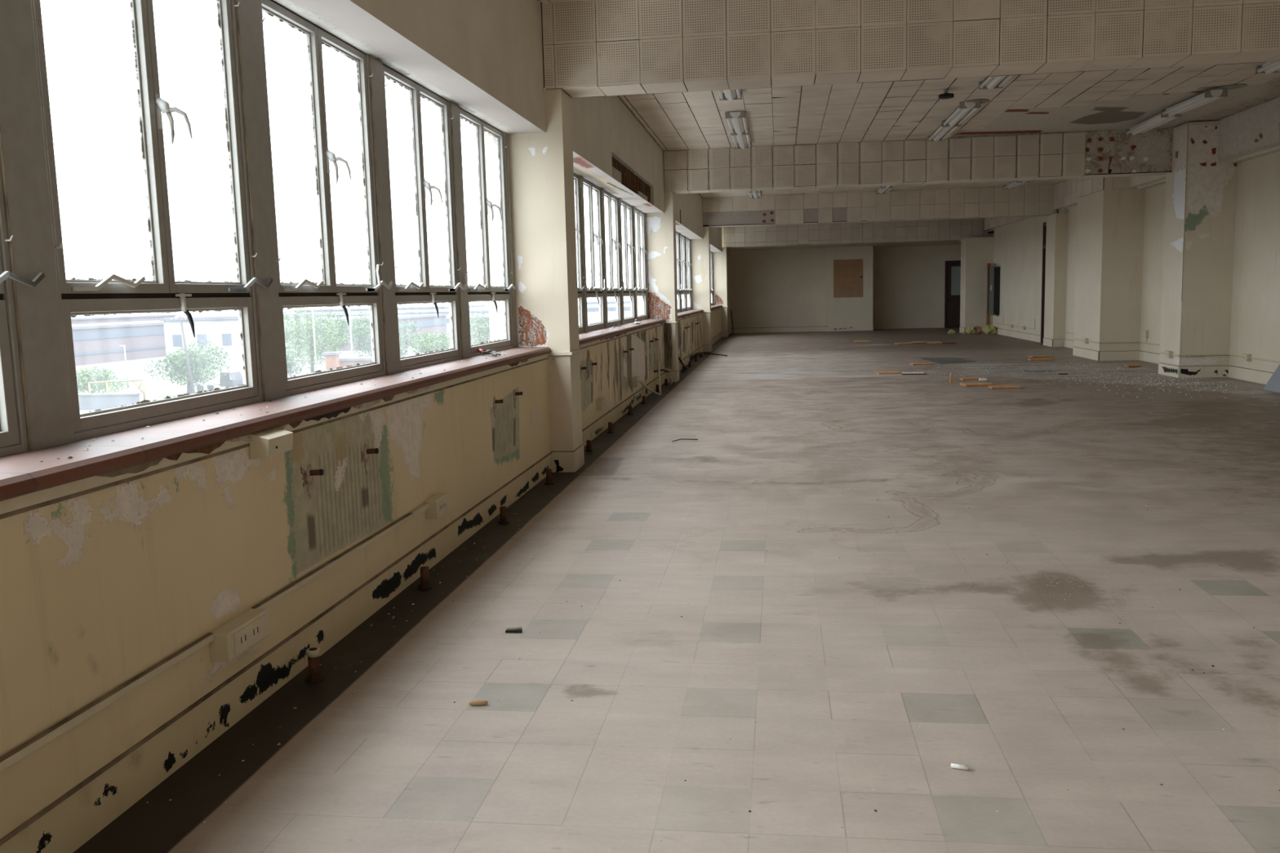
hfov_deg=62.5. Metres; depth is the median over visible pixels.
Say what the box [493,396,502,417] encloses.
pipe stub
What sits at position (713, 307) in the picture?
sill
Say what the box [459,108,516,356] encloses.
window
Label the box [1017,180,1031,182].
fluorescent light
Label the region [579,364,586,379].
pipe stub
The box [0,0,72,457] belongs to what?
window
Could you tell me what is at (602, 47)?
beam
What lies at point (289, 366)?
tree
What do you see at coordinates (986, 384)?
plank
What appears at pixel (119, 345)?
lamp post
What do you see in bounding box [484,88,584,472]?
pillar
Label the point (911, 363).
tile
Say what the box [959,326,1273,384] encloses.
baseboard
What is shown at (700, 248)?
pillar
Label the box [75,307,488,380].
ground
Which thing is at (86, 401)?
wall
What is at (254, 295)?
window
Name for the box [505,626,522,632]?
metal clip
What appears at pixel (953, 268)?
door
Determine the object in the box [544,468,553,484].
pipe
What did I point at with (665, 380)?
pipe
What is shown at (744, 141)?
fluorescent light
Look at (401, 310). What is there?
warehouse
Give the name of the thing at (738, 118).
fluorescent light
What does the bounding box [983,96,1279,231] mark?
beam
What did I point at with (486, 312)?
warehouse
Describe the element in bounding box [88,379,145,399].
frame
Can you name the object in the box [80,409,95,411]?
wall
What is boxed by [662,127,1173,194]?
beam
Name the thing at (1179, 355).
raceway
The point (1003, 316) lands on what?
raceway
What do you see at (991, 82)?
fluorescent light
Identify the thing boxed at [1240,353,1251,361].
outlet box
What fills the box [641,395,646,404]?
pipe
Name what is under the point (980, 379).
chunk
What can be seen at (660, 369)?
conduit
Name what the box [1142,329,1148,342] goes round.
outlet box
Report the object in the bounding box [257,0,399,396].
window
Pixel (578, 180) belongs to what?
window
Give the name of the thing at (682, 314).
sill
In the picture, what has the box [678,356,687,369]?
conduit
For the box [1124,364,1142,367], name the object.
tile
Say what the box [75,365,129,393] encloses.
tree
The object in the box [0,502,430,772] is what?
raceway
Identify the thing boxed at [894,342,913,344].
tile
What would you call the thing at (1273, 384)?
leaning board
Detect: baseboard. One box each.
[0,452,551,845]
[582,372,665,431]
[730,324,873,333]
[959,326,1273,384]
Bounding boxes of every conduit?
[640,380,661,395]
[653,368,668,372]
[657,360,661,394]
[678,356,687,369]
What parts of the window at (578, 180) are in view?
casement sash, hopper sash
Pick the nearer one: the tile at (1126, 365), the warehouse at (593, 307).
the tile at (1126, 365)
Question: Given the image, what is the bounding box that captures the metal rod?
[704,352,727,355]
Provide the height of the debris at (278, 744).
0.012 m
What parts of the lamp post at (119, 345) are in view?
post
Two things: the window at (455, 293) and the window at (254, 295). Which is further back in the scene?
the window at (455, 293)
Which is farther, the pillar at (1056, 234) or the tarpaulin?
the tarpaulin
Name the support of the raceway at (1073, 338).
attached to the pillar at (1110, 215)
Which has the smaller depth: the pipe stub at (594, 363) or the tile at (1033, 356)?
the pipe stub at (594, 363)
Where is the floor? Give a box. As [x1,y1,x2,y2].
[72,327,1279,852]
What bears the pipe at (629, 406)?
on the floor
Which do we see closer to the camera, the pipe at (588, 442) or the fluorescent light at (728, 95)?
the pipe at (588, 442)
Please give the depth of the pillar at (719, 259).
30.00 m
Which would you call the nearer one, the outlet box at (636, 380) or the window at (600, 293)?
the window at (600, 293)
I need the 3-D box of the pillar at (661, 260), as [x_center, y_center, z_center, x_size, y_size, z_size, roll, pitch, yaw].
[0.235,-2.005,15.297,0.601,2.703,0.384,-1,7,8]
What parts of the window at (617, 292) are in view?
casement sash, hopper sash, casement sash, lever handle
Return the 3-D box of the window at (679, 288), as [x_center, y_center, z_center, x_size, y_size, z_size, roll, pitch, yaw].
[0.719,-2.896,19.692,0.148,1.535,1.237,-1,7,8]
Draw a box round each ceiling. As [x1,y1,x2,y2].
[537,0,1279,197]
[726,233,994,250]
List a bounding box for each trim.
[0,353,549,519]
[493,133,513,347]
[579,322,664,349]
[640,219,647,315]
[677,311,702,320]
[687,239,691,306]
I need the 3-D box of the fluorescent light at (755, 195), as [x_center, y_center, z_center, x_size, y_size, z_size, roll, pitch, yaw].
[2.336,-4.710,21.340,0.224,0.078,1.270,-1,7,8]
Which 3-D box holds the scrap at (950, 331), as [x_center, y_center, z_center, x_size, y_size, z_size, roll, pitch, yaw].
[8.358,-2.545,28.268,0.211,0.132,0.100,-1,7,8]
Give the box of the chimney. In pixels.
[322,351,341,370]
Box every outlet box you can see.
[208,608,270,662]
[425,493,448,519]
[595,398,605,409]
[632,376,639,387]
[1082,337,1088,343]
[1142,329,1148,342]
[1164,350,1173,357]
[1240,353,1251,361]
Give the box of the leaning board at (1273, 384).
[1262,364,1279,392]
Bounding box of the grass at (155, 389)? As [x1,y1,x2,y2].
[77,377,225,402]
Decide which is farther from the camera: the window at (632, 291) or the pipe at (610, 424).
the window at (632, 291)
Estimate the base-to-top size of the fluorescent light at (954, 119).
0.078 m
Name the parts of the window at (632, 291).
casement sash, hopper sash, casement sash, lever handle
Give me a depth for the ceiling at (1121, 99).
11.90 m
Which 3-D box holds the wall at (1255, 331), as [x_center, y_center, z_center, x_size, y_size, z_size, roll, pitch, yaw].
[7.628,-2.146,12.084,0.650,3.400,42.700,-1,7,8]
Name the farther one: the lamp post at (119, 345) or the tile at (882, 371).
the lamp post at (119, 345)
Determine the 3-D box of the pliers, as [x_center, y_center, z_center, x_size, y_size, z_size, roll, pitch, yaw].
[-0.928,-0.468,6.587,0.092,0.040,0.298,-6,8,-30]
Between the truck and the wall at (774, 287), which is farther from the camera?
the truck
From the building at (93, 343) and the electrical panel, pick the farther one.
the building at (93, 343)
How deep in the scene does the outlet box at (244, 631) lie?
3.14 m
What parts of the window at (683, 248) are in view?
casement sash, hopper sash, frame, casement sash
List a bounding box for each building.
[71,320,166,365]
[160,313,317,367]
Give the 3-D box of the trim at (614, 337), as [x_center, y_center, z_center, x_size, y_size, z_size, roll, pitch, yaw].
[-0.131,-1.017,11.551,0.011,0.040,7.360,-1,7,8]
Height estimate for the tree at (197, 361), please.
6.461 m
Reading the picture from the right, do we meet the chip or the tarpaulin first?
the chip
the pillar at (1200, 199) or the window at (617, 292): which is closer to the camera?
the window at (617, 292)
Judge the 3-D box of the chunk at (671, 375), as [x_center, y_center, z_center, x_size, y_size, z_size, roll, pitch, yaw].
[0.435,-0.663,14.720,0.025,0.150,0.190,-1,7,8]
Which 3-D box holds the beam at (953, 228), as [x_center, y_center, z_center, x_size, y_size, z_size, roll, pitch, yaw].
[5.992,-5.532,29.739,7.320,0.745,0.494,-1,7,8]
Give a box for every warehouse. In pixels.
[293,304,486,316]
[405,309,488,336]
[586,298,683,324]
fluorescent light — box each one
[717,88,742,100]
[724,111,748,134]
[730,133,751,148]
[749,191,761,198]
[875,186,891,194]
[881,185,894,188]
[927,121,960,141]
[942,101,980,126]
[978,75,1013,89]
[1003,180,1026,189]
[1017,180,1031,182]
[1124,113,1181,134]
[1160,89,1227,115]
[1254,61,1279,73]
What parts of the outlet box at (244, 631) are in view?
plate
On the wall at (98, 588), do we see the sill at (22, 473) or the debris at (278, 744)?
the sill at (22, 473)
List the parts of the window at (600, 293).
casement sash, hopper sash, casement sash, lever handle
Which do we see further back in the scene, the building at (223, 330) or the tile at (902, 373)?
the building at (223, 330)
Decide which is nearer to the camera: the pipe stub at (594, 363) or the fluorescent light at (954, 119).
the pipe stub at (594, 363)
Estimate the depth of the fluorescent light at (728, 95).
10.46 m
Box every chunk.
[669,373,672,384]
[978,377,987,380]
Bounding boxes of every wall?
[0,308,721,852]
[78,392,140,410]
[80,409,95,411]
[262,0,722,252]
[339,356,372,367]
[721,235,960,335]
[987,151,1279,373]
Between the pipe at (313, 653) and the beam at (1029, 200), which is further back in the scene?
the beam at (1029, 200)
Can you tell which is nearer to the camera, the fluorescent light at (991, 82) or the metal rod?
the fluorescent light at (991, 82)
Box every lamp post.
[119,345,128,388]
[311,306,316,371]
[348,306,352,357]
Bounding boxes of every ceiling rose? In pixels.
[966,99,989,103]
[1219,84,1247,89]
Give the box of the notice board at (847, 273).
[833,258,862,297]
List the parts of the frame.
post, post, rail, post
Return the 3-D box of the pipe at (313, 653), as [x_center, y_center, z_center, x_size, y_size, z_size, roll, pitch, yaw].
[-1.104,0.805,3.565,0.062,0.110,0.064,-1,7,8]
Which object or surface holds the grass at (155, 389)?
on the ground at (135, 371)
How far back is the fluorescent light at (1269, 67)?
9.86 m
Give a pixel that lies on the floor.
(764, 655)
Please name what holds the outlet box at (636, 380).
attached to the wall at (98, 588)
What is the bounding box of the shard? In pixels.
[949,372,957,382]
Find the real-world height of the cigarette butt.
0.014 m
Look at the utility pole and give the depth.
111.26 m
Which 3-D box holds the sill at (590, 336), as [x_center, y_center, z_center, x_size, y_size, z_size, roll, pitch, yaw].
[-0.258,-1.060,11.562,0.298,0.048,7.360,-1,7,8]
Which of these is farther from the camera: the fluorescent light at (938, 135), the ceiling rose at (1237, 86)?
the fluorescent light at (938, 135)
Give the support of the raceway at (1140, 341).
attached to the wall at (1255, 331)
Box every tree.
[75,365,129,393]
[142,339,231,394]
[283,307,348,373]
[285,351,302,376]
[313,309,364,360]
[342,311,424,357]
[408,329,450,354]
[469,311,489,344]
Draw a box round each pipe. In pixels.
[304,647,324,683]
[417,566,432,589]
[497,506,509,523]
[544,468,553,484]
[585,440,592,451]
[606,422,613,433]
[626,405,633,415]
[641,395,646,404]
[663,378,668,385]
[986,262,991,325]
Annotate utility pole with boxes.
[168,315,195,394]
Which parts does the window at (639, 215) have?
casement sash, hopper sash, casement sash, lever handle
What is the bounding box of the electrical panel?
[987,262,999,315]
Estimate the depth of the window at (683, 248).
21.27 m
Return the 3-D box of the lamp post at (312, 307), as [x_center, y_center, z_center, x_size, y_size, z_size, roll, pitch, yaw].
[-38.297,-9.424,123.364,0.700,10.580,0.200,-1,7,8]
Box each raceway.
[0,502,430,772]
[996,315,1035,328]
[1073,337,1139,343]
[1139,341,1159,345]
[1160,351,1228,356]
[1228,354,1279,362]
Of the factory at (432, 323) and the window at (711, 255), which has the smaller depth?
the window at (711, 255)
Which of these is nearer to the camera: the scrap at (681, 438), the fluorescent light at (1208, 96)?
the scrap at (681, 438)
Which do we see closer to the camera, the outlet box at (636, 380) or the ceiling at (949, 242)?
the outlet box at (636, 380)
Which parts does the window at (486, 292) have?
pane, casement sash, stay arm, pane, hopper sash, lever handle, pane, casement sash, stay arm, stay arm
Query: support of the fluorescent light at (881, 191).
attached to the ceiling at (1121, 99)
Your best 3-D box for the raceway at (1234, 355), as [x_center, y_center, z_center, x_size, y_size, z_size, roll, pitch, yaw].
[6.916,-0.201,8.015,0.014,0.020,11.620,-1,7,8]
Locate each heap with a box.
[965,325,982,333]
[982,324,997,333]
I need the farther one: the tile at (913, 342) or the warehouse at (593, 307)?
the warehouse at (593, 307)
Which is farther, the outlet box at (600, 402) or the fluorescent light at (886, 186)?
the fluorescent light at (886, 186)
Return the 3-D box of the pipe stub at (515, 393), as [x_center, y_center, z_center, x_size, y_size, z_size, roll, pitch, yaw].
[-0.763,-0.175,6.631,0.051,0.121,0.066,-1,7,8]
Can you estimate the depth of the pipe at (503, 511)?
5.99 m
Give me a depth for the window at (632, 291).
13.72 m
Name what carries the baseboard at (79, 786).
attached to the wall at (98, 588)
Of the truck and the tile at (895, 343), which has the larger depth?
the truck
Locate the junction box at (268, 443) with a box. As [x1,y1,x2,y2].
[248,427,293,458]
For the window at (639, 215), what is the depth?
14.91 m
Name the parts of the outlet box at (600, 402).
plate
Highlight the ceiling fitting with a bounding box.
[938,88,954,99]
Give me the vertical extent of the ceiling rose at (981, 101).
0.020 m
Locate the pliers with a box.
[477,348,501,355]
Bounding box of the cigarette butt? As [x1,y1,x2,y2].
[951,763,968,770]
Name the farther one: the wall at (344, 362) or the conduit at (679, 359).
the wall at (344, 362)
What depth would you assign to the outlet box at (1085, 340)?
17.84 m
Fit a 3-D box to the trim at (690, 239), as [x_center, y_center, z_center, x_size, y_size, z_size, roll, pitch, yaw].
[0.582,-2.814,19.056,0.084,1.533,7.320,-1,7,8]
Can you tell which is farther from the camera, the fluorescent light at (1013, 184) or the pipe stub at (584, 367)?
the fluorescent light at (1013, 184)
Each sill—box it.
[0,346,551,501]
[578,319,665,345]
[677,309,703,318]
[711,305,722,309]
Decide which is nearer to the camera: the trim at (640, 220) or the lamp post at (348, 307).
the trim at (640, 220)
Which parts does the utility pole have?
post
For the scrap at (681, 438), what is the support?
on the floor
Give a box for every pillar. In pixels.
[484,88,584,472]
[635,191,679,382]
[682,225,711,351]
[712,247,728,337]
[825,245,872,331]
[959,236,994,328]
[1044,213,1067,346]
[1073,176,1145,351]
[1159,120,1237,365]
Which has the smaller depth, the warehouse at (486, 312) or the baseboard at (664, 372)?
the baseboard at (664, 372)
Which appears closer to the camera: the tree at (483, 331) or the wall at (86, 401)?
the wall at (86, 401)
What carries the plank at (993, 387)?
on the floor
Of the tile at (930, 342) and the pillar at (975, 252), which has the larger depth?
the pillar at (975, 252)
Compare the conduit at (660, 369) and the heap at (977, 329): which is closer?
the conduit at (660, 369)
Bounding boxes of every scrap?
[671,438,697,441]
[947,328,955,333]
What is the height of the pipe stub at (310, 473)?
0.121 m
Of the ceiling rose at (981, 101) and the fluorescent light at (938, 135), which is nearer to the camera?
the ceiling rose at (981, 101)
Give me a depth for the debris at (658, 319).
3.47 m
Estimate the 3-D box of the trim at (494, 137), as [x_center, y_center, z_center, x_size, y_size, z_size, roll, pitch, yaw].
[-1.434,-0.862,3.873,0.084,1.533,7.400,-1,7,8]
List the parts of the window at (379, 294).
pane, casement sash, stay arm, pane, hopper sash, lever handle, pane, casement sash, stay arm, stay arm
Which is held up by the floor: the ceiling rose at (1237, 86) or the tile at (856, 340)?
the tile at (856, 340)
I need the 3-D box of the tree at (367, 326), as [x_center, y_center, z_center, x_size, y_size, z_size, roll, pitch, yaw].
[-31.111,-9.572,129.028,9.788,9.122,9.513,-1,7,8]
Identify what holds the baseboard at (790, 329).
attached to the wall at (774, 287)
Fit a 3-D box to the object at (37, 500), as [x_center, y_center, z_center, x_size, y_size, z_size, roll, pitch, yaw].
[-1.141,-0.038,3.940,0.011,0.040,7.400,-1,7,8]
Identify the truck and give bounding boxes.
[193,371,243,391]
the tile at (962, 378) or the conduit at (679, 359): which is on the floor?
the tile at (962, 378)
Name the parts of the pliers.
arm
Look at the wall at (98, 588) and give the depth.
3.12 m
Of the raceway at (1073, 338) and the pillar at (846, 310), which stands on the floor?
the pillar at (846, 310)
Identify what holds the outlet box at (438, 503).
attached to the wall at (98, 588)
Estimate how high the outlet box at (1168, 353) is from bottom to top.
0.087 m
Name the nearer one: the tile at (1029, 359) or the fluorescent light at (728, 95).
the fluorescent light at (728, 95)
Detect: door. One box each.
[944,260,960,327]
[1040,222,1046,342]
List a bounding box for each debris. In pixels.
[40,319,658,462]
[146,360,1279,841]
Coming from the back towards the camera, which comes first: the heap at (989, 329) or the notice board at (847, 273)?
the notice board at (847, 273)
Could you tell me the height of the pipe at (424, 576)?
0.094 m
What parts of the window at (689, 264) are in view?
casement sash, casement sash, hopper sash, frame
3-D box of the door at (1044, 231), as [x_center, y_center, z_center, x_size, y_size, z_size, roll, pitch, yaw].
[8.716,-3.052,22.399,0.155,2.580,0.940,-1,7,8]
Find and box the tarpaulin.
[401,353,420,356]
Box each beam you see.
[540,0,1279,97]
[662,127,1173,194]
[702,184,1057,227]
[721,217,987,247]
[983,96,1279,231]
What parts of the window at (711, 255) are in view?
casement sash, hopper sash, casement sash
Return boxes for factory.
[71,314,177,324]
[315,313,448,351]
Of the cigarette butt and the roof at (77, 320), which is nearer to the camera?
the cigarette butt
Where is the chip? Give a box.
[469,699,488,705]
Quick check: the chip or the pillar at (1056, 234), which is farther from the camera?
the pillar at (1056, 234)
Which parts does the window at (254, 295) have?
casement sash, stay arm, pane, pane, hopper sash, lever handle, casement sash, pane, stay arm, stay arm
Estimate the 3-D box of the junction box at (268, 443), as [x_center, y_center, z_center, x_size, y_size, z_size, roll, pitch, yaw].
[-1.185,0.052,3.393,0.069,0.081,0.170,-1,7,8]
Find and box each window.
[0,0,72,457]
[31,0,284,441]
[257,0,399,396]
[382,62,470,372]
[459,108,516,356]
[573,173,587,333]
[582,178,608,332]
[604,191,624,327]
[621,200,637,324]
[635,208,648,320]
[675,231,682,312]
[680,234,687,311]
[685,237,693,311]
[710,251,714,305]
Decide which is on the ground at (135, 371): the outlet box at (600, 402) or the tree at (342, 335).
the tree at (342, 335)
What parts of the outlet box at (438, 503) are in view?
plate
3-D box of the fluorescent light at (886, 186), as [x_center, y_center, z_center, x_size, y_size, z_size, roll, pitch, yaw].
[4.712,-4.582,19.821,0.224,0.078,1.270,-1,7,8]
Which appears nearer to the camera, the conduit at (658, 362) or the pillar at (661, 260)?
the conduit at (658, 362)
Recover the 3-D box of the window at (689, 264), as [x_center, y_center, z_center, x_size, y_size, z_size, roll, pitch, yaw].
[1.041,-3.208,22.117,0.148,1.535,1.237,-1,7,8]
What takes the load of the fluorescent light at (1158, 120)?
attached to the ceiling at (1121, 99)
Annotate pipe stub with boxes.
[306,464,324,498]
[363,444,378,474]
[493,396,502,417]
[513,389,522,408]
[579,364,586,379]
[590,360,596,374]
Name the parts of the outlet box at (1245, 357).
plate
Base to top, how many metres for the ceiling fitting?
0.083 m
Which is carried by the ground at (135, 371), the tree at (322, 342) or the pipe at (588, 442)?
the tree at (322, 342)
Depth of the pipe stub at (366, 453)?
4.24 m
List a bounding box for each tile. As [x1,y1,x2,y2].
[853,340,871,342]
[874,370,901,374]
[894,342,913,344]
[901,372,924,374]
[909,362,933,364]
[910,341,927,343]
[927,341,942,343]
[960,377,983,380]
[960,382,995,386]
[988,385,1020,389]
[1027,355,1053,357]
[1027,358,1053,360]
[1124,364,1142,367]
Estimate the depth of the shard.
14.01 m
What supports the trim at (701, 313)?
attached to the wall at (98, 588)
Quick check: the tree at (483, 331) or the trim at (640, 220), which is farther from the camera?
the tree at (483, 331)
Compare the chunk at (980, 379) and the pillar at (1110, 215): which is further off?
the pillar at (1110, 215)
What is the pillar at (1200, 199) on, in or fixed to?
on the floor
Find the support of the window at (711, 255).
in the wall at (468, 53)
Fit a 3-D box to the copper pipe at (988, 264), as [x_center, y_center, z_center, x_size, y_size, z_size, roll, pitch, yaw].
[9.319,-3.454,28.186,0.090,1.810,0.040,-1,7,8]
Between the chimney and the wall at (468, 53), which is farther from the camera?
the chimney
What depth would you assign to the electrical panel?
27.37 m
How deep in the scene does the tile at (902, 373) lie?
15.43 m
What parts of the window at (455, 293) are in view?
pane, casement sash, stay arm, pane, hopper sash, lever handle, pane, casement sash, stay arm, stay arm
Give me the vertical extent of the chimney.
7.400 m
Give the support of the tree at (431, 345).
on the ground at (135, 371)
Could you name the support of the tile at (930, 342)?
on the floor
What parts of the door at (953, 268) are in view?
pane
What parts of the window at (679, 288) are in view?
casement sash, casement sash, hopper sash, frame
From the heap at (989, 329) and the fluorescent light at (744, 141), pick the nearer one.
the fluorescent light at (744, 141)
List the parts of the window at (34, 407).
casement sash, hopper sash, frame, stay arm, stay arm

